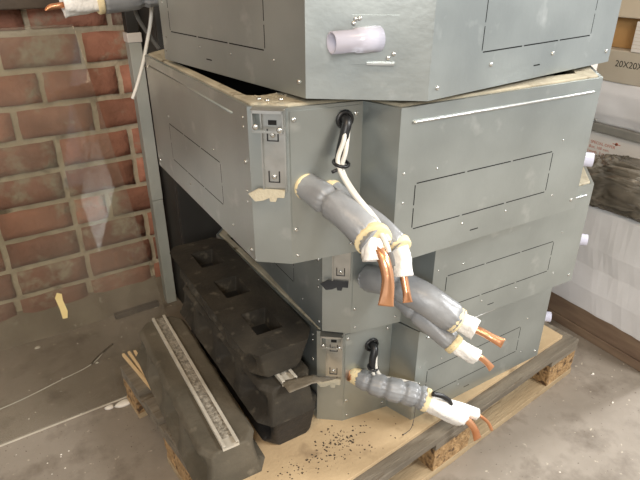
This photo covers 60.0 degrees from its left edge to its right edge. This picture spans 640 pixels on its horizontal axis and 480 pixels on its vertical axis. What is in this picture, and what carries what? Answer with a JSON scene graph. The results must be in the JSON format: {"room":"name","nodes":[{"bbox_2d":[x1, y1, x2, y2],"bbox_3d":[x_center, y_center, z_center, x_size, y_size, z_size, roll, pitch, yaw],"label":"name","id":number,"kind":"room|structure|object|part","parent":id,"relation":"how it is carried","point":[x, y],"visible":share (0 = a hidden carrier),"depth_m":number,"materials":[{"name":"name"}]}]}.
{"room":"warehouse storage room","nodes":[
{"label":"warehouse storage room","id":0,"kind":"room"},
{"bbox_2d":[0,8,172,321],"bbox_3d":[-0.236,-1.165,2.156,7.200,2.660,0.310,-17,31,-29],"label":"wall","id":1,"kind":"structure","parent":0,"point":[69,227],"depth_m":1.94,"materials":[{"name":"red brick"}]},
{"bbox_2d":[0,0,58,9],"bbox_3d":[-1.623,-0.555,1.178,2.420,0.185,0.104,-17,31,-29],"label":"wooden beam","id":2,"kind":"structure","parent":1,"relation":"attached to","point":[4,4],"depth_m":1.61,"materials":[{"name":"brown wood"}]},
{"bbox_2d":[0,275,176,351],"bbox_3d":[-0.976,0.285,2.112,3.600,0.113,0.072,-17,31,-29],"label":"baseboard","id":3,"kind":"structure","parent":1,"relation":"attached to","point":[23,328],"depth_m":2.14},
{"bbox_2d":[0,297,639,479],"bbox_3d":[0.723,0.742,1.445,7.500,0.100,6.500,-15,30,-27],"label":"floor","id":4,"kind":"structure","parent":0,"point":[574,429],"depth_m":1.70,"materials":[{"name":"concrete"}]},
{"bbox_2d":[0,353,102,408],"bbox_3d":[-0.899,0.476,1.854,0.045,0.004,0.450,20,33,34],"label":"cord","id":5,"kind":"object","parent":4,"relation":"on","point":[102,353],"visible":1,"depth_m":1.84,"materials":[{"name":"grey plastic"}]},
{"bbox_2d":[0,396,126,446],"bbox_3d":[-1.204,0.682,1.450,1.412,0.003,0.004,-17,31,-30],"label":"metal strip","id":6,"kind":"object","parent":4,"relation":"on","point":[125,396],"visible":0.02,"depth_m":1.70,"materials":[{"name":"metal"}]},
{"bbox_2d":[0,24,166,441],"bbox_3d":[-1.428,0.132,1.340,2.003,1.084,0.478,-17,31,-29],"label":"sheet","id":7,"kind":"object","parent":4,"relation":"on","point":[69,24],"visible":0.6,"depth_m":1.76,"materials":[{"name":"clear plastic"}]},
{"bbox_2d":[55,293,67,318],"bbox_3d":[-0.794,0.202,1.705,0.022,0.077,0.036,-21,34,-35],"label":"tape","id":8,"kind":"object","parent":7,"relation":"attached to","point":[58,298],"visible":1,"depth_m":1.70,"materials":[{"name":"yellow paper"}]},
{"bbox_2d":[90,343,112,364],"bbox_3d":[-0.783,0.408,1.988,0.010,0.008,0.121,8,28,16],"label":"stick","id":9,"kind":"object","parent":4,"relation":"on","point":[110,345],"visible":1,"depth_m":1.99,"materials":[{"name":"wood"}]},
{"bbox_2d":[104,404,113,409],"bbox_3d":[-0.666,0.527,1.753,0.031,0.005,0.022,-15,30,-27],"label":"chip","id":10,"kind":"object","parent":4,"relation":"on","point":[111,406],"visible":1,"depth_m":1.75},
{"bbox_2d":[114,399,129,407],"bbox_3d":[-0.628,0.518,1.769,0.062,0.006,0.035,-15,30,-27],"label":"chip","id":11,"kind":"object","parent":4,"relation":"on","point":[124,402],"visible":0.79,"depth_m":1.76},
{"bbox_2d":[114,300,158,319],"bbox_3d":[-0.734,0.279,2.224,0.175,0.022,0.022,-17,31,-29],"label":"dark lath","id":12,"kind":"object","parent":4,"relation":"on","point":[146,306],"visible":1,"depth_m":2.21,"materials":[{"name":"wood"}]},
{"bbox_2d":[121,11,176,302],"bbox_3d":[-0.621,-0.508,1.921,0.048,1.700,0.048,-17,31,-29],"label":"steel post","id":13,"kind":"object","parent":4,"relation":"on","point":[132,37],"visible":0.99,"depth_m":2.00,"materials":[{"name":"grey metal"}]},
{"bbox_2d":[137,6,221,303],"bbox_3d":[-0.129,-0.517,2.159,1.000,1.500,0.212,-16,31,-29],"label":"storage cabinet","id":14,"kind":"object","parent":4,"relation":"on","point":[187,221],"visible":0.02,"depth_m":2.04,"materials":[{"name":"metal"}]},
{"bbox_3d":[-0.300,-0.428,1.984,0.496,1.440,0.016,-16,31,-29],"label":"door","id":15,"kind":"part","parent":14,"relation":"part of","materials":[{"name":"grey metal"}]},
{"bbox_2d":[120,322,578,479],"bbox_3d":[0.108,0.410,1.817,1.251,0.155,0.842,-19,33,-33],"label":"wooden pallet","id":16,"kind":"object","parent":4,"relation":"on","point":[440,445],"depth_m":1.61,"materials":[{"name":"brown wood"}]},
{"bbox_3d":[-0.535,0.401,1.677,0.008,0.011,0.240,-19,32,-32],"label":"wooden strip","id":17,"kind":"part","parent":16,"relation":"part of","materials":[{"name":"beige wood"}]},
{"bbox_3d":[-0.542,0.405,1.669,0.008,0.011,0.245,-21,34,-35],"label":"wooden strip","id":18,"kind":"part","parent":16,"relation":"part of","materials":[{"name":"beige wood"}]},
{"bbox_2d":[136,237,561,479],"bbox_3d":[0.066,0.210,1.721,1.242,0.312,0.827,-19,33,-33],"label":"board","id":19,"kind":"object","parent":16,"relation":"on","point":[300,448],"depth_m":1.43,"materials":[{"name":"black rubber"}]},
{"bbox_3d":[-0.356,0.371,1.517,0.041,0.036,0.595,-15,30,-27],"label":"strut rail","id":20,"kind":"part","parent":19,"relation":"part of","materials":[{"name":"metal"}]},
{"bbox_3d":[-0.357,0.404,1.534,0.182,0.110,0.630,-15,30,-27],"label":"rubber foot","id":21,"kind":"part","parent":19,"relation":"part of","materials":[{"name":"black rubber"}]},
{"bbox_3d":[-0.244,0.168,1.557,0.182,0.088,0.630,-15,31,-27],"label":"rubber foot","id":22,"kind":"part","parent":19,"relation":"part of","materials":[{"name":"black rubber"}]},
{"bbox_3d":[-0.229,0.269,1.581,0.174,0.110,0.630,-16,31,-28],"label":"rubber foot","id":23,"kind":"part","parent":19,"relation":"part of","materials":[{"name":"black rubber"}]},
{"bbox_3d":[-0.226,0.357,1.639,0.170,0.100,0.630,-16,31,-28],"label":"rubber foot","id":24,"kind":"part","parent":19,"relation":"part of","materials":[{"name":"black rubber"}]},
{"bbox_3d":[-0.229,0.236,1.564,0.041,0.036,0.595,-16,31,-28],"label":"strut rail","id":25,"kind":"part","parent":19,"relation":"part of","materials":[{"name":"metal"}]},
{"bbox_2d":[282,374,337,392],"bbox_3d":[-0.021,0.343,1.352,0.145,0.029,0.052,-15,30,-27],"label":"film","id":26,"kind":"object","parent":19,"relation":"on","point":[294,384],"visible":1,"depth_m":1.33,"materials":[{"name":"grey plastic"}]},
{"bbox_2d":[44,0,621,440],"bbox_3d":[0.089,-0.183,1.495,1.305,1.228,1.187,-15,30,-27],"label":"air conditioner unit","id":27,"kind":"object","parent":19,"relation":"on","point":[291,179],"depth_m":1.06,"materials":[{"name":"grey metal"}]},
{"bbox_3d":[0.009,-0.121,0.973,0.126,0.222,0.002,-10,29,-20],"label":"plate","id":28,"kind":"part","parent":27,"relation":"part of","materials":[{"name":"metal"}]},
{"bbox_3d":[0.048,-0.518,1.282,1.069,0.439,0.910,-20,33,-35],"label":"ducted fan unit","id":29,"kind":"part","parent":27,"relation":"part of","materials":[{"name":"grey metal"}]},
{"bbox_3d":[0.120,0.321,1.438,0.126,0.222,0.002,-11,29,-21],"label":"plate","id":30,"kind":"part","parent":27,"relation":"part of","materials":[{"name":"metal"}]},
{"bbox_3d":[0.134,0.061,1.282,0.126,0.222,0.002,-10,28,-19],"label":"plate","id":31,"kind":"part","parent":27,"relation":"part of","materials":[{"name":"metal"}]},
{"bbox_3d":[0.084,-0.308,0.854,0.072,0.072,0.003,3,27,5],"label":"drain plate","id":32,"kind":"part","parent":27,"relation":"part of","materials":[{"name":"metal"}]},
{"bbox_3d":[0.224,0.157,1.826,0.881,0.322,1.054,-16,31,-28],"label":"ducted fan unit","id":33,"kind":"part","parent":27,"relation":"part of","materials":[{"name":"grey metal"}]},
{"bbox_3d":[0.273,-0.093,1.639,0.881,0.311,1.116,-14,30,-26],"label":"ducted fan unit","id":34,"kind":"part","parent":27,"relation":"part of","materials":[{"name":"grey metal"}]},
{"bbox_2d":[267,419,402,479],"bbox_3d":[0.112,0.507,1.452,0.594,0.002,0.149,-19,33,-33],"label":"dirt","id":35,"kind":"object","parent":19,"relation":"on","point":[378,419],"visible":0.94,"depth_m":1.42,"materials":[{"name":"black soil"}]},
{"bbox_2d":[547,205,639,371],"bbox_3d":[1.073,-0.037,2.315,0.569,0.503,1.150,-15,30,-27],"label":"crate","id":36,"kind":"object","parent":4,"relation":"on","point":[600,303],"visible":0.2,"depth_m":1.94,"materials":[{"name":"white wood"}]},
{"bbox_2d":[587,154,639,222],"bbox_3d":[1.037,-0.176,1.831,0.198,0.185,0.526,-15,30,-27],"label":"plastic bag","id":37,"kind":"object","parent":36,"relation":"on","point":[616,178],"visible":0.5,"depth_m":1.81,"materials":[{"name":"black plastic"}]},
{"bbox_2d":[587,130,639,158],"bbox_3d":[1.084,-0.393,2.227,0.351,0.212,0.780,-15,30,-27],"label":"carton","id":38,"kind":"object","parent":36,"relation":"on","point":[599,143],"visible":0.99,"depth_m":1.97,"materials":[{"name":"white cardboard"}]},
{"bbox_2d":[592,117,639,142],"bbox_3d":[1.107,-0.495,2.144,0.400,0.046,0.850,-15,30,-27],"label":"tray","id":39,"kind":"object","parent":38,"relation":"on","point":[602,128],"visible":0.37,"depth_m":1.92,"materials":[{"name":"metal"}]},
{"bbox_2d":[591,64,639,132],"bbox_3d":[1.110,-0.562,2.106,0.395,0.145,0.907,-15,30,-27],"label":"parcel","id":40,"kind":"object","parent":39,"relation":"on","point":[618,105],"visible":0.12,"depth_m":1.90,"materials":[{"name":"white cardboard"}]},
{"bbox_2d":[596,47,639,86],"bbox_3d":[1.228,-0.573,1.850,0.341,0.105,0.435,-15,30,-27],"label":"carton","id":41,"kind":"object","parent":40,"relation":"on","point":[622,66],"visible":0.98,"depth_m":1.87,"materials":[{"name":"beige cardboard"}]},
{"bbox_2d":[611,17,639,48],"bbox_3d":[1.145,-0.732,1.939,0.250,0.098,0.100,-15,30,-27],"label":"carton","id":42,"kind":"object","parent":41,"relation":"on","point":[625,29],"visible":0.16,"depth_m":1.89,"materials":[{"name":"brown cardboard"}]},
{"bbox_2d":[631,21,639,52],"bbox_3d":[1.221,-0.646,1.776,0.306,0.094,0.265,-15,30,-27],"label":"pack","id":43,"kind":"object","parent":41,"relation":"on","point":[635,47],"visible":1,"depth_m":1.80},
{"bbox_2d":[618,0,639,18],"bbox_3d":[1.217,-0.793,1.760,0.340,0.167,0.520,-15,30,-27],"label":"carton","id":44,"kind":"object","parent":43,"relation":"on","point":[629,8],"visible":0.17,"depth_m":1.80,"materials":[{"name":"brown cardboard"}]}
]}

